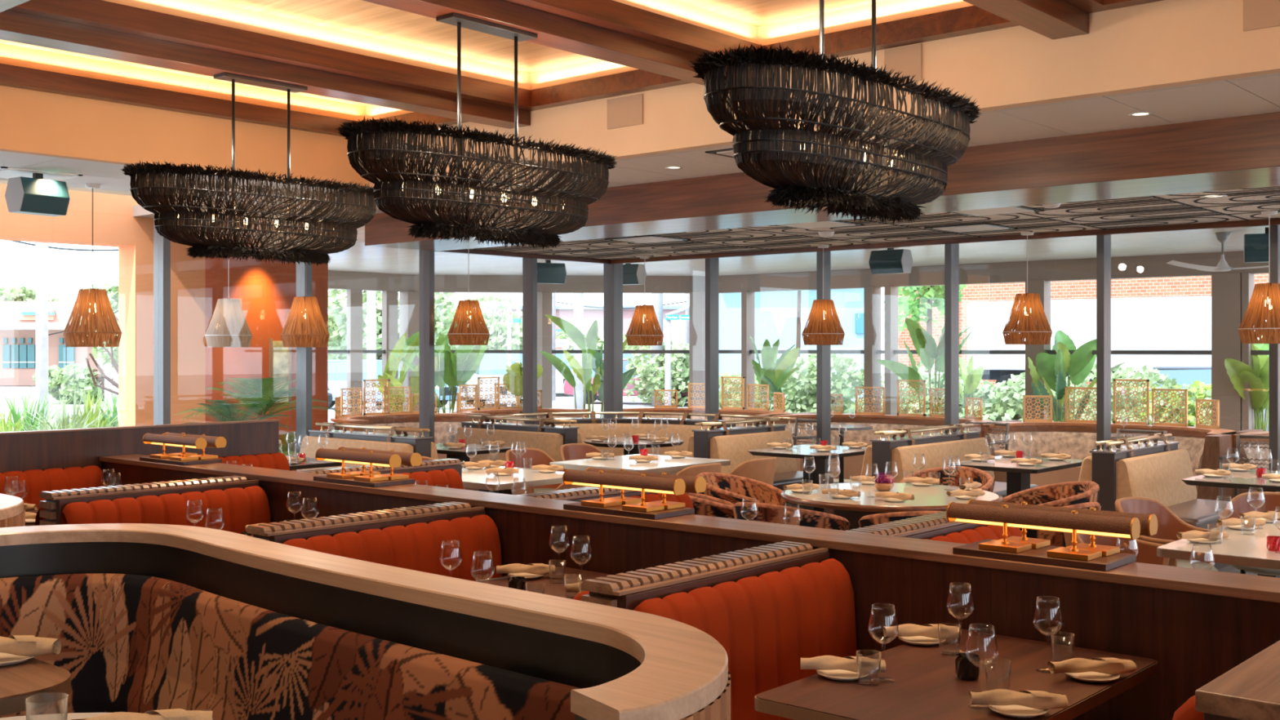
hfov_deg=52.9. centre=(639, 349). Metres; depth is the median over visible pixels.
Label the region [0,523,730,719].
banquette
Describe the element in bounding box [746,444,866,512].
table
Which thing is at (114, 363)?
ocotillo
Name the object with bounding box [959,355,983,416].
banana plant
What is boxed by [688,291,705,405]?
trim
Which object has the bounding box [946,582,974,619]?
bowl
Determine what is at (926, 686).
dining table
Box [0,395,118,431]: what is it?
road
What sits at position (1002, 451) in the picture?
rolled napkin
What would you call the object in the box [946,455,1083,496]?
table
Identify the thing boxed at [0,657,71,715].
wood table
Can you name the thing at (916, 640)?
plate
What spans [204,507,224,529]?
wine glass
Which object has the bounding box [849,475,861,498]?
glass
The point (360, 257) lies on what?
ceiling
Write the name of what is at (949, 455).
wine glass
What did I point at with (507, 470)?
rolled napkin
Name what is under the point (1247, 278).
trim
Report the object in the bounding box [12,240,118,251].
overhead cable
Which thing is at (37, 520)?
banquette
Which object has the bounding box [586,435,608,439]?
rolled napkin
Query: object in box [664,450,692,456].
rolled napkin
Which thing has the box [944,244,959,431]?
column
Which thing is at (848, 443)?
rolled napkin
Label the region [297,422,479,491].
booth
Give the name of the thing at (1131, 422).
lattice panel
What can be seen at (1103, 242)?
column
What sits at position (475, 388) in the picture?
lattice panel
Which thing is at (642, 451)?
votive holder
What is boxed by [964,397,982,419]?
lattice panel
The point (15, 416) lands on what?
clump
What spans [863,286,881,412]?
trim
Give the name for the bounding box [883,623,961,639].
rolled napkin
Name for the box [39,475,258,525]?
divider
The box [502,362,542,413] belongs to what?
fan palm
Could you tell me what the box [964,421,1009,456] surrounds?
chair
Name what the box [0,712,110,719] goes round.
table
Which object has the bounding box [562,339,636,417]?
banana plant
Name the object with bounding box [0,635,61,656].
rolled napkin
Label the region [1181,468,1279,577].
table
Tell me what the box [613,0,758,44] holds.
light
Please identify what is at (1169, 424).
lattice panel
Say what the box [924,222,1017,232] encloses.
ceiling vent
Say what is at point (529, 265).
column
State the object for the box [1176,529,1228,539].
rolled napkin
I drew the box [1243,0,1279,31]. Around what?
access panel
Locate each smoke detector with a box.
[817,231,834,237]
[1041,203,1061,208]
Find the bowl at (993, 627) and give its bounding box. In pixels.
[964,623,998,667]
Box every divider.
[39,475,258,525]
[297,458,464,478]
[515,486,688,502]
[847,511,988,539]
[1195,640,1279,719]
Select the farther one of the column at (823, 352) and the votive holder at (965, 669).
the column at (823, 352)
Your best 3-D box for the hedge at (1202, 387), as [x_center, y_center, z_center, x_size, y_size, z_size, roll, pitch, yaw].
[8.248,1.031,19.263,1.993,1.452,1.821,0,0,2]
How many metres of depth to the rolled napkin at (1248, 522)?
6.43 m
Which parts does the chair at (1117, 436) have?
leg, rail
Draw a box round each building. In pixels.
[0,301,118,385]
[488,306,685,350]
[555,324,601,337]
[719,288,863,401]
[897,273,1268,394]
[967,295,1266,385]
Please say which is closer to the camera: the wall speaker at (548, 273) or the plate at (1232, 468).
the plate at (1232, 468)
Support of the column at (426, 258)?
on the floor at (1229, 568)
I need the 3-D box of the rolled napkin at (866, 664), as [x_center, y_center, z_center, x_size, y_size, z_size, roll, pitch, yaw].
[0.558,0.866,3.540,0.230,0.044,0.053,0,0,6]
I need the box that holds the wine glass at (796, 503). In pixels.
[782,502,800,524]
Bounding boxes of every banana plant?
[372,355,437,411]
[382,331,419,411]
[387,323,457,413]
[412,333,486,413]
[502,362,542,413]
[540,315,603,417]
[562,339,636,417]
[749,334,805,410]
[764,375,801,411]
[875,317,972,414]
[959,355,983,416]
[1027,329,1125,422]
[1031,370,1091,422]
[1224,343,1269,431]
[1253,336,1269,431]
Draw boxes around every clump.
[0,384,73,431]
[0,402,39,431]
[2,413,77,431]
[20,386,117,430]
[34,390,118,427]
[47,380,118,426]
[76,417,115,427]
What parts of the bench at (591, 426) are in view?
backrest, handrail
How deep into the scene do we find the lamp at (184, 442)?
7.57 m
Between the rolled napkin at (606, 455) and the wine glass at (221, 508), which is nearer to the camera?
the wine glass at (221, 508)
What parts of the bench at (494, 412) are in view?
lattice panel, lattice panel, backrest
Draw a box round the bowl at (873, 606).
[867,604,898,644]
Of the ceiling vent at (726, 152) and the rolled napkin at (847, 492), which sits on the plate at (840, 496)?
the rolled napkin at (847, 492)
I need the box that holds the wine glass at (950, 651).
[946,582,974,653]
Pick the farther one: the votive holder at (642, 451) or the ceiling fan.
the ceiling fan
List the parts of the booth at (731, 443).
seat, backrest, handrail, handrail, backrest, seat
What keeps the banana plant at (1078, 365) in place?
on the floor
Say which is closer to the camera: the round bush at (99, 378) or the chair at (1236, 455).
the chair at (1236, 455)
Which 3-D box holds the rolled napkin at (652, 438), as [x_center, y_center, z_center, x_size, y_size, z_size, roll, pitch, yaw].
[0.177,0.866,12.419,0.230,0.044,0.053,0,0,24]
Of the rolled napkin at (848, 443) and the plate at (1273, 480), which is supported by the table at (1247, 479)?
the plate at (1273, 480)
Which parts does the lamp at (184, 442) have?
post, lamp shade, post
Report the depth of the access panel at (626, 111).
8.90 m
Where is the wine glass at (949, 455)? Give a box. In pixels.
[947,455,960,487]
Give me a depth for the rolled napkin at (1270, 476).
8.74 m
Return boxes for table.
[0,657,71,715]
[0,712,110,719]
[25,508,38,526]
[285,455,342,471]
[435,442,516,468]
[462,466,564,493]
[479,566,614,599]
[549,453,730,473]
[583,436,684,455]
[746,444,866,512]
[754,628,1157,719]
[780,482,1003,530]
[809,424,872,483]
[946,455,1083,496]
[1111,433,1174,444]
[1156,520,1279,569]
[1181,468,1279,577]
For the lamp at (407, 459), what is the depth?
6.42 m
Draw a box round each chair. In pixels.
[421,456,465,489]
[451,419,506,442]
[505,448,574,494]
[554,483,587,490]
[560,443,601,471]
[675,462,721,476]
[688,493,734,518]
[696,471,786,506]
[728,457,776,485]
[732,502,850,530]
[791,417,816,445]
[857,511,943,528]
[899,466,995,492]
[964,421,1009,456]
[1002,480,1100,506]
[1018,502,1101,546]
[1063,508,1169,565]
[1091,428,1167,450]
[1115,496,1218,571]
[1216,491,1279,575]
[1218,434,1269,500]
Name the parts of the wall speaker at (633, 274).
panel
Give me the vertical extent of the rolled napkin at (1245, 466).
0.044 m
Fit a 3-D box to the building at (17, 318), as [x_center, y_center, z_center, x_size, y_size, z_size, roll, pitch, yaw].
[-34.211,-0.282,66.622,24.950,4.063,21.977,0,0,41]
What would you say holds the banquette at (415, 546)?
on the floor
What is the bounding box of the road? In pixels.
[0,408,602,422]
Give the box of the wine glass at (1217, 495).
[1214,495,1233,539]
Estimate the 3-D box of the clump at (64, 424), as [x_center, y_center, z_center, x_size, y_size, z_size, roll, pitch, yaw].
[-6.912,0.873,15.465,1.738,0.914,1.460,0,0,0]
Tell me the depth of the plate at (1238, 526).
6.45 m
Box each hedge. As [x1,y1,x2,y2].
[623,341,688,407]
[687,364,852,413]
[758,353,884,413]
[844,360,994,417]
[959,372,1076,422]
[1050,360,1211,426]
[1133,380,1211,426]
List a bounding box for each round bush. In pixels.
[31,363,102,404]
[92,368,112,400]
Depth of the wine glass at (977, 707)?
3.23 m
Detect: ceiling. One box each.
[0,0,888,106]
[0,72,1279,213]
[201,208,364,239]
[274,226,1268,275]
[473,186,1279,260]
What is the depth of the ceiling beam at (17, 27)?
7.69 m
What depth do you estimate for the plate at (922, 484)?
8.52 m
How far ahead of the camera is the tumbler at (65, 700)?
2.15 m
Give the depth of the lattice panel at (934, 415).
16.21 m
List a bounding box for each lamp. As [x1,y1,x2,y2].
[62,183,122,346]
[142,433,206,461]
[164,431,226,459]
[204,258,252,346]
[280,205,329,346]
[315,448,401,481]
[337,446,422,479]
[447,248,489,345]
[562,469,685,511]
[585,466,706,509]
[626,256,663,345]
[801,244,844,345]
[946,502,1140,560]
[967,498,1157,556]
[1002,231,1052,344]
[1238,210,1279,343]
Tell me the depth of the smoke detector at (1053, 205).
9.41 m
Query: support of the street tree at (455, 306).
on the ground at (562, 400)
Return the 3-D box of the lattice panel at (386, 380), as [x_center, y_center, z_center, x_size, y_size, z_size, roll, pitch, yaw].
[-3.418,0.620,16.682,0.024,0.460,0.400,0,0,41]
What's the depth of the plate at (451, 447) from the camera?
11.61 m
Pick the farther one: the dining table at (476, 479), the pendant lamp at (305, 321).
the pendant lamp at (305, 321)
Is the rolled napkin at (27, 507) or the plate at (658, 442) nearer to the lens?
the rolled napkin at (27, 507)
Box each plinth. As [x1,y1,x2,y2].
[139,456,222,465]
[313,475,414,487]
[563,502,694,519]
[952,538,1136,571]
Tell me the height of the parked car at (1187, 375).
1.435 m
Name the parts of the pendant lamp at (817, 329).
lamp shade, cord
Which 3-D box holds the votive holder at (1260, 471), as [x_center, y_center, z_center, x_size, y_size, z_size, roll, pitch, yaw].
[4.368,0.869,9.047,0.066,0.062,0.066,0,0,41]
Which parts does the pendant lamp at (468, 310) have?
lamp shade, cord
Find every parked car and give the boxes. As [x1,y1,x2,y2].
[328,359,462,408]
[464,353,522,407]
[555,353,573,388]
[563,358,688,404]
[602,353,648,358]
[1111,365,1268,431]
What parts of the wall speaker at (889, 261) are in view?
panel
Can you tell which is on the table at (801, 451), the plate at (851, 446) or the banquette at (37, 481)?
the plate at (851, 446)
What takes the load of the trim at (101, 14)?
attached to the wall at (1165, 43)
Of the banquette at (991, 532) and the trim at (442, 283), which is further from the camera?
the trim at (442, 283)
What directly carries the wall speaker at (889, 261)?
attached to the ceiling at (360, 257)
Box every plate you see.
[0,652,34,666]
[25,519,35,524]
[288,461,300,464]
[448,446,462,448]
[465,466,483,469]
[484,444,500,447]
[485,464,500,467]
[492,472,512,475]
[507,573,543,579]
[537,469,557,472]
[590,439,604,441]
[591,457,607,459]
[635,459,652,462]
[650,440,664,443]
[670,455,686,457]
[772,446,787,448]
[790,488,813,493]
[815,448,831,451]
[816,669,868,680]
[829,494,853,498]
[848,445,862,448]
[858,480,874,484]
[882,497,905,502]
[897,635,946,645]
[911,482,932,486]
[954,495,977,499]
[970,458,987,461]
[987,704,1048,718]
[1000,454,1015,457]
[1017,462,1035,466]
[1046,457,1064,460]
[1065,671,1119,683]
[1186,537,1219,543]
[1201,474,1222,477]
[1225,524,1257,529]
[1229,467,1249,471]
[1261,518,1277,523]
[1268,479,1279,482]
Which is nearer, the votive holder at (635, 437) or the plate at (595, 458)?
the plate at (595, 458)
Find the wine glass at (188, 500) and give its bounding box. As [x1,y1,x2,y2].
[185,500,204,523]
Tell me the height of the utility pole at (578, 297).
12.130 m
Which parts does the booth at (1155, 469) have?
backrest, handrail, handrail, backrest, seat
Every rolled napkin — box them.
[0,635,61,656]
[23,502,37,511]
[25,511,36,519]
[71,708,213,719]
[286,456,306,462]
[443,442,467,447]
[461,461,490,467]
[476,460,505,466]
[479,440,505,444]
[485,467,519,473]
[496,563,555,574]
[531,464,563,471]
[565,582,584,592]
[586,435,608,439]
[586,452,613,457]
[628,454,657,460]
[633,433,655,437]
[646,436,670,441]
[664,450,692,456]
[767,442,792,447]
[783,483,819,489]
[800,655,885,673]
[809,444,836,450]
[822,488,860,497]
[842,441,868,446]
[851,475,875,482]
[875,491,914,500]
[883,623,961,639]
[903,476,939,484]
[946,488,985,496]
[958,481,982,489]
[964,453,995,459]
[968,688,1067,709]
[994,449,1016,455]
[1010,457,1042,464]
[1040,453,1071,458]
[1047,657,1137,674]
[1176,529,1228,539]
[1195,468,1231,475]
[1217,517,1265,526]
[1222,462,1256,469]
[1238,511,1279,519]
[1262,473,1279,479]
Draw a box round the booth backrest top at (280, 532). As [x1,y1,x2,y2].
[246,501,484,543]
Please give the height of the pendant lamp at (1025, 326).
1.045 m
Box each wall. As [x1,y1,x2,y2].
[0,43,365,186]
[0,183,205,426]
[0,419,280,473]
[99,453,1279,719]
[205,235,328,471]
[365,0,1279,187]
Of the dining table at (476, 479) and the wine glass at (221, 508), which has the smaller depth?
the wine glass at (221, 508)
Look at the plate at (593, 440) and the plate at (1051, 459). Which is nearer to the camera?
the plate at (1051, 459)
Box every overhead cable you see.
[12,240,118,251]
[48,310,118,335]
[555,301,685,308]
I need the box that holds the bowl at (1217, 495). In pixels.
[1214,495,1233,517]
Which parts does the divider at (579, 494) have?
panel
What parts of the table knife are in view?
handle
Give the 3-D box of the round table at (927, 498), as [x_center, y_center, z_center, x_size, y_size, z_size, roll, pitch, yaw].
[1.564,1.275,8.041,1.364,0.750,1.364,0,0,41]
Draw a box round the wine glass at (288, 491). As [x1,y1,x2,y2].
[285,491,303,514]
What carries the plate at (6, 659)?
on the wood table at (47, 683)
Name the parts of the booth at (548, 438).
backrest, handrail, handrail, backrest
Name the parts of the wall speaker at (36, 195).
panel, panel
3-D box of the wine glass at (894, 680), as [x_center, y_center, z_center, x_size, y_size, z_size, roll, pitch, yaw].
[0.662,0.798,3.502,0.083,0.204,0.082,0,0,41]
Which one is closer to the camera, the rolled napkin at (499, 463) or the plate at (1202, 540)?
the plate at (1202, 540)
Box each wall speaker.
[4,173,70,216]
[537,259,566,284]
[622,263,646,284]
[868,248,912,274]
[1243,226,1268,262]
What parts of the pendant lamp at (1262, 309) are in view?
lamp shade, cord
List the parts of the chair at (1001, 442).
rail, armrest, leg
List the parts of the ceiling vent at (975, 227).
plate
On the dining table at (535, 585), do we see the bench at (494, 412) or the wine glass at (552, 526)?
the wine glass at (552, 526)
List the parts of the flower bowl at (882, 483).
flower, flower, flower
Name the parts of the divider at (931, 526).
panel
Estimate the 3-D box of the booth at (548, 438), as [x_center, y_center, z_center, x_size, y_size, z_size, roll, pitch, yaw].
[-1.215,1.162,12.852,1.520,0.976,1.330,0,0,41]
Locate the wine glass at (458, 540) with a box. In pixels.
[439,540,462,573]
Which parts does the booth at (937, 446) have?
backrest, handrail, handrail, backrest, seat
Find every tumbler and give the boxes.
[24,693,68,719]
[525,582,544,594]
[548,560,565,583]
[564,574,582,597]
[856,648,881,685]
[937,623,960,655]
[984,657,1011,690]
[1050,632,1075,661]
[1207,524,1222,543]
[1240,516,1255,535]
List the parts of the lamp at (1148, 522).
post, lamp shade, post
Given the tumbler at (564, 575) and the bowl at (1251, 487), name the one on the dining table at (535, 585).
the tumbler at (564, 575)
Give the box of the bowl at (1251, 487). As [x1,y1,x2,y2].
[1246,487,1265,507]
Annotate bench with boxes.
[330,413,484,459]
[452,408,590,423]
[495,411,796,456]
[622,407,791,426]
[743,412,816,426]
[765,413,993,479]
[980,421,1236,492]
[1196,429,1262,501]
[1220,431,1269,494]
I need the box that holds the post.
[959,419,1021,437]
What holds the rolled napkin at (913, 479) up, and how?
on the plate at (922, 484)
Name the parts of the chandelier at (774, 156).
hanging rod, wire frame, hanging rod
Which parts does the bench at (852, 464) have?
seat, lattice panel, backrest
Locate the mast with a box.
[664,305,688,405]
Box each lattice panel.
[340,387,362,417]
[363,378,389,415]
[382,386,410,414]
[458,384,477,411]
[477,377,499,409]
[493,383,518,408]
[688,382,705,408]
[721,376,744,409]
[746,383,768,410]
[855,386,884,414]
[897,379,925,416]
[929,387,944,417]
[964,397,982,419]
[1022,395,1052,422]
[1065,386,1096,422]
[1113,378,1149,425]
[1151,388,1187,426]
[1195,398,1219,428]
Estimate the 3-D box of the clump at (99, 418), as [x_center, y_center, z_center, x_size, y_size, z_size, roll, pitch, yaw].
[-6.410,1.057,15.192,1.019,0.546,1.080,0,0,41]
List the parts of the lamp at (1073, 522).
post, lamp shade, post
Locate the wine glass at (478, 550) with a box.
[470,550,494,582]
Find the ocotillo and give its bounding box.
[85,315,118,395]
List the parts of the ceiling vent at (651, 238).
plate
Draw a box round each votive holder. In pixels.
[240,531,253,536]
[297,453,305,457]
[458,439,465,443]
[504,461,513,467]
[507,576,525,591]
[631,435,638,442]
[640,448,648,455]
[820,440,827,445]
[955,653,980,680]
[1015,450,1024,457]
[1256,467,1266,477]
[1266,535,1279,551]
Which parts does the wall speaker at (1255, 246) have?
panel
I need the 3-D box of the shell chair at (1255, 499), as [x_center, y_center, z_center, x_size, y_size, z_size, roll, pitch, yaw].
[3.605,1.244,7.314,0.611,0.817,0.546,0,0,29]
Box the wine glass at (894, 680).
[867,604,898,681]
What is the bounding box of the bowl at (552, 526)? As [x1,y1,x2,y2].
[548,525,569,553]
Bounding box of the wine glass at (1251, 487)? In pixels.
[1246,487,1265,528]
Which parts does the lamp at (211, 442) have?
lamp shade, post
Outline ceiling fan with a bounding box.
[1165,231,1268,271]
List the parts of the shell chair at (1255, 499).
seat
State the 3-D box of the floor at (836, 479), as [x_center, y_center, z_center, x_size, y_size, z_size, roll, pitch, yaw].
[1.912,1.700,10.686,21.600,0.100,14.600,0,0,41]
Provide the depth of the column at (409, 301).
20.16 m
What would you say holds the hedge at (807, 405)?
on the ground at (562, 400)
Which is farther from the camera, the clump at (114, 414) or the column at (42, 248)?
the column at (42, 248)
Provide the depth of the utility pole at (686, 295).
45.94 m
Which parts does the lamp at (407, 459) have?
post, lamp shade, post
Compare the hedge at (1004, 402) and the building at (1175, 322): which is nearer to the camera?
the hedge at (1004, 402)
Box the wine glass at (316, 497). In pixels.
[301,497,319,519]
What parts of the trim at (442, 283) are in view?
rail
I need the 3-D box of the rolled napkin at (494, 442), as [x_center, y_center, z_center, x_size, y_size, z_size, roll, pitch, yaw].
[-1.366,0.866,11.895,0.230,0.044,0.053,0,0,-28]
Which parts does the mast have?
post, arm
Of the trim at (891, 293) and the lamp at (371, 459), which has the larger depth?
the trim at (891, 293)
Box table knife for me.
[475,577,509,582]
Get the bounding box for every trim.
[0,0,30,12]
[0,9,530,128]
[0,63,468,137]
[0,179,310,212]
[6,0,692,111]
[102,0,530,89]
[133,201,310,217]
[328,270,413,429]
[346,289,362,413]
[361,0,751,85]
[382,290,398,412]
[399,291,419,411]
[413,275,705,353]
[434,248,613,264]
[502,0,1018,69]
[537,291,551,408]
[611,218,1279,264]
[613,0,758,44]
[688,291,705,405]
[719,251,1269,355]
[741,291,754,408]
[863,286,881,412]
[884,285,897,414]
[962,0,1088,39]
[1025,280,1050,419]
[1063,0,1163,13]
[1211,272,1241,431]
[1241,272,1253,430]
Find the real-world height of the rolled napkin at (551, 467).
0.044 m
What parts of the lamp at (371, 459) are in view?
post, lamp shade, post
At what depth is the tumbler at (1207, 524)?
5.97 m
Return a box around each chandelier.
[120,72,376,266]
[334,12,617,250]
[689,0,982,223]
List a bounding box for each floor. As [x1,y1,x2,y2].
[833,478,859,482]
[1217,564,1239,573]
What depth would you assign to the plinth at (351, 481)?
6.35 m
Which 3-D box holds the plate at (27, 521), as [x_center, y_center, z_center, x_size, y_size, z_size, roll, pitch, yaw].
[-3.151,0.893,6.679,0.144,0.013,0.143,0,0,1]
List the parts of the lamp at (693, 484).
post, lamp shade, post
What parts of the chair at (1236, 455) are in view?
leg, armrest, leg, rail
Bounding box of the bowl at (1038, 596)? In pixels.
[1032,595,1063,635]
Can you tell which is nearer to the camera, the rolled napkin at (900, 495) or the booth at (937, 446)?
the rolled napkin at (900, 495)
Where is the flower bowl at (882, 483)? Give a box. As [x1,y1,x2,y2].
[874,472,894,491]
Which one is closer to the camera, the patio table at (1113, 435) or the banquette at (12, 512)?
the banquette at (12, 512)
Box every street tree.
[0,284,59,301]
[70,281,118,369]
[328,288,364,356]
[328,289,458,405]
[364,293,458,350]
[453,295,558,350]
[517,330,665,356]
[764,289,816,357]
[881,284,966,372]
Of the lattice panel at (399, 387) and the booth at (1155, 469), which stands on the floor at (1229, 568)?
the booth at (1155, 469)
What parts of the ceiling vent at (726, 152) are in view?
plate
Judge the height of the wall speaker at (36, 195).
0.320 m
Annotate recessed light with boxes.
[665,166,682,169]
[1128,111,1152,116]
[1200,194,1227,198]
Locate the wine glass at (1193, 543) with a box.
[1189,542,1214,569]
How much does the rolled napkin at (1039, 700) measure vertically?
0.044 m
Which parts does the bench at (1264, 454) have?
seat, backrest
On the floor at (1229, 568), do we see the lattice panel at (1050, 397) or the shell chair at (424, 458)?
the shell chair at (424, 458)
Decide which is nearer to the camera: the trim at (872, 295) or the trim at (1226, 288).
the trim at (1226, 288)
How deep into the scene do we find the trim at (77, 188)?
11.11 m
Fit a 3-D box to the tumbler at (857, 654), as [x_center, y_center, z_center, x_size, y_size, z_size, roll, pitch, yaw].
[0.615,0.857,3.460,0.067,0.085,0.066,0,0,41]
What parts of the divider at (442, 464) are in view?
panel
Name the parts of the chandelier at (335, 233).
hanging rod, wire frame, ceiling plate, hanging rod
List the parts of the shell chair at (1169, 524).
seat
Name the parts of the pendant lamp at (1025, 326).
lamp shade, cord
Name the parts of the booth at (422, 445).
backrest, handrail, handrail, backrest, seat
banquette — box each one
[0,465,105,508]
[0,493,25,527]
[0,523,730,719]
[35,507,45,525]
[59,485,271,533]
[217,452,289,470]
[283,514,502,581]
[399,468,463,489]
[573,591,589,600]
[628,492,694,514]
[633,558,857,719]
[924,524,1022,543]
[1172,695,1203,719]
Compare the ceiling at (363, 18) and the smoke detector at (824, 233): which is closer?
the ceiling at (363, 18)
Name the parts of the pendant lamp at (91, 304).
lamp shade, cord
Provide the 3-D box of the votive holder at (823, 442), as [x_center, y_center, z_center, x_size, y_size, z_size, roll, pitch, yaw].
[1.689,0.869,11.817,0.066,0.062,0.067,0,0,41]
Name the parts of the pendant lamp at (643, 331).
cord, lamp shade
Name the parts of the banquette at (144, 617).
backrest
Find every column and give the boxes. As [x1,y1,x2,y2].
[153,213,170,424]
[296,235,359,471]
[419,249,434,442]
[522,257,537,423]
[603,263,622,417]
[705,257,719,420]
[816,251,831,473]
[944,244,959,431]
[1096,235,1111,449]
[1269,225,1279,471]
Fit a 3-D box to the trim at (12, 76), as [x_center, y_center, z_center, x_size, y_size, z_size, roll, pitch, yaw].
[-4.167,-1.827,7.401,1.776,0.125,7.648,0,0,41]
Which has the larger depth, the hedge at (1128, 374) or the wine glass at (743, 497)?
the hedge at (1128, 374)
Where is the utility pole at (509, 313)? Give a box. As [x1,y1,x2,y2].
[506,307,512,406]
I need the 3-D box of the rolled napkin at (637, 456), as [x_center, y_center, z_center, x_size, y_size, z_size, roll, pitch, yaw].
[0.027,0.866,10.279,0.230,0.044,0.053,0,0,1]
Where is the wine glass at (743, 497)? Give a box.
[740,497,758,519]
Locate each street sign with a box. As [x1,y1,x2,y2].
[513,318,521,322]
[665,315,688,319]
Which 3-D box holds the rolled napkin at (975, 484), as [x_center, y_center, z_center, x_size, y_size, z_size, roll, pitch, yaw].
[2.097,0.866,8.173,0.053,0.044,0.230,0,0,40]
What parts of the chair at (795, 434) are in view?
leg, armrest, rail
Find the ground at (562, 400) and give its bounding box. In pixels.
[0,364,884,408]
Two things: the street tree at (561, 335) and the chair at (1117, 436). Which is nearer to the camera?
the chair at (1117, 436)
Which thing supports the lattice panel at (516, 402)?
on the bench at (494, 412)
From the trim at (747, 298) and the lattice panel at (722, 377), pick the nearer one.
the lattice panel at (722, 377)
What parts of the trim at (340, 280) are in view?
rail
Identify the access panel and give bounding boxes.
[607,93,643,128]
[884,43,922,85]
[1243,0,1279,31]
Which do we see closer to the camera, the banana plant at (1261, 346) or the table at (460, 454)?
the table at (460, 454)
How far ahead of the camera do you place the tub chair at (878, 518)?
6.67 m
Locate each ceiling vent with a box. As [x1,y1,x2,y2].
[0,166,82,180]
[604,235,690,243]
[705,147,817,158]
[777,220,864,229]
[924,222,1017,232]
[946,205,1044,216]
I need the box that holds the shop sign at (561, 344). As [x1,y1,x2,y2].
[555,339,568,391]
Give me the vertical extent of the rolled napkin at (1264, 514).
0.044 m
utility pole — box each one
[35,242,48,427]
[104,363,111,417]
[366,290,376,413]
[506,307,512,406]
[551,293,555,400]
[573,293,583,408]
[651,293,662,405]
[685,293,688,347]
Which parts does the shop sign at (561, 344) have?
panel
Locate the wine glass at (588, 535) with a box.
[569,535,592,567]
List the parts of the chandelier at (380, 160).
hanging rod, wire frame, ceiling plate, hanging rod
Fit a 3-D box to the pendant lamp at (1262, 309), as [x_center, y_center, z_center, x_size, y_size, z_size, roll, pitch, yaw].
[4.961,-0.568,10.143,0.448,1.045,0.448,0,0,-8]
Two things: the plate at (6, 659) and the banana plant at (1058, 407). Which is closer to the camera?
the plate at (6, 659)
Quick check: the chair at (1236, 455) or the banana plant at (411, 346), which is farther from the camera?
the banana plant at (411, 346)
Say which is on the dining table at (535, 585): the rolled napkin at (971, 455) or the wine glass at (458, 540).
the wine glass at (458, 540)
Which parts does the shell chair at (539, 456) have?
seat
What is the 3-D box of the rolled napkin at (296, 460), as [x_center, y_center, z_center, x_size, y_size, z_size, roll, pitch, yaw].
[-2.727,0.866,10.109,0.230,0.044,0.053,0,0,24]
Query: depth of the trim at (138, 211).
12.90 m
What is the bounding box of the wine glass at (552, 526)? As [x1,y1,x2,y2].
[548,525,569,578]
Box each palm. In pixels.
[177,376,345,419]
[183,399,293,429]
[279,430,298,456]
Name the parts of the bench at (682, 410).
lattice panel, backrest, lattice panel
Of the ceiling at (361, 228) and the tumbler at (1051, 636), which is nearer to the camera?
the tumbler at (1051, 636)
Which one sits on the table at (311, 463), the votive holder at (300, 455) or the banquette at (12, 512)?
the votive holder at (300, 455)
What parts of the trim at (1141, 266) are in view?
rail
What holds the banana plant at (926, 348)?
on the floor
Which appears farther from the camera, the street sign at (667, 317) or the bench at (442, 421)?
the street sign at (667, 317)
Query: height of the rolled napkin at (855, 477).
0.044 m
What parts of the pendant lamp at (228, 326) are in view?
lamp shade, cord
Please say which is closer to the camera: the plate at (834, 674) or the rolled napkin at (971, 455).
the plate at (834, 674)
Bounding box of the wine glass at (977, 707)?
[964,623,998,709]
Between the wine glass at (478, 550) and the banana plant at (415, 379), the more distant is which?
the banana plant at (415, 379)
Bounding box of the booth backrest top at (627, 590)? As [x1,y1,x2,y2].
[581,541,829,610]
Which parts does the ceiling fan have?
blade, blade, motor, blade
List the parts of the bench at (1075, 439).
backrest, seat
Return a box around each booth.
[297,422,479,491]
[453,414,582,494]
[660,417,833,508]
[824,423,1038,514]
[1078,432,1229,569]
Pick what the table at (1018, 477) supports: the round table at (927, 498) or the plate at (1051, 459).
the plate at (1051, 459)
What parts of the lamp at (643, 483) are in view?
post, lamp shade, post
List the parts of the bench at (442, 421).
lattice panel, backrest, lattice panel, seat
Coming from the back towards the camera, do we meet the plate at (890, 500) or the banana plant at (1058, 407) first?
the banana plant at (1058, 407)
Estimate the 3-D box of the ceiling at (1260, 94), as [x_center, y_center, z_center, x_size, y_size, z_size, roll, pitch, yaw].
[-0.819,-1.364,3.308,15.584,0.028,11.894,0,0,41]
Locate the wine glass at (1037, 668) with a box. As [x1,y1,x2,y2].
[1032,595,1063,671]
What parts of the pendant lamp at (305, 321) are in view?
lamp shade, cord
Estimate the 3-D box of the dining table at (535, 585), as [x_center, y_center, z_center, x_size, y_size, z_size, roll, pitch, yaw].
[-0.446,1.275,4.710,0.665,0.750,1.100,0,0,41]
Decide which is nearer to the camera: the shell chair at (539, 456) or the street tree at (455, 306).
the shell chair at (539, 456)
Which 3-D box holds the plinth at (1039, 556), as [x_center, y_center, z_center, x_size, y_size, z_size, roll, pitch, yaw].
[1.294,0.657,4.131,0.505,0.021,0.250,0,0,41]
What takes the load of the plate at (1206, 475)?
on the table at (1247, 479)
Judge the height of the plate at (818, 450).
0.013 m
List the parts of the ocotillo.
stem, stem, stem, stem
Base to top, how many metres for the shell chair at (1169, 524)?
0.817 m
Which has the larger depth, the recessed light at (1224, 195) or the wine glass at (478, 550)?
the recessed light at (1224, 195)
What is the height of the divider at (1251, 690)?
0.973 m

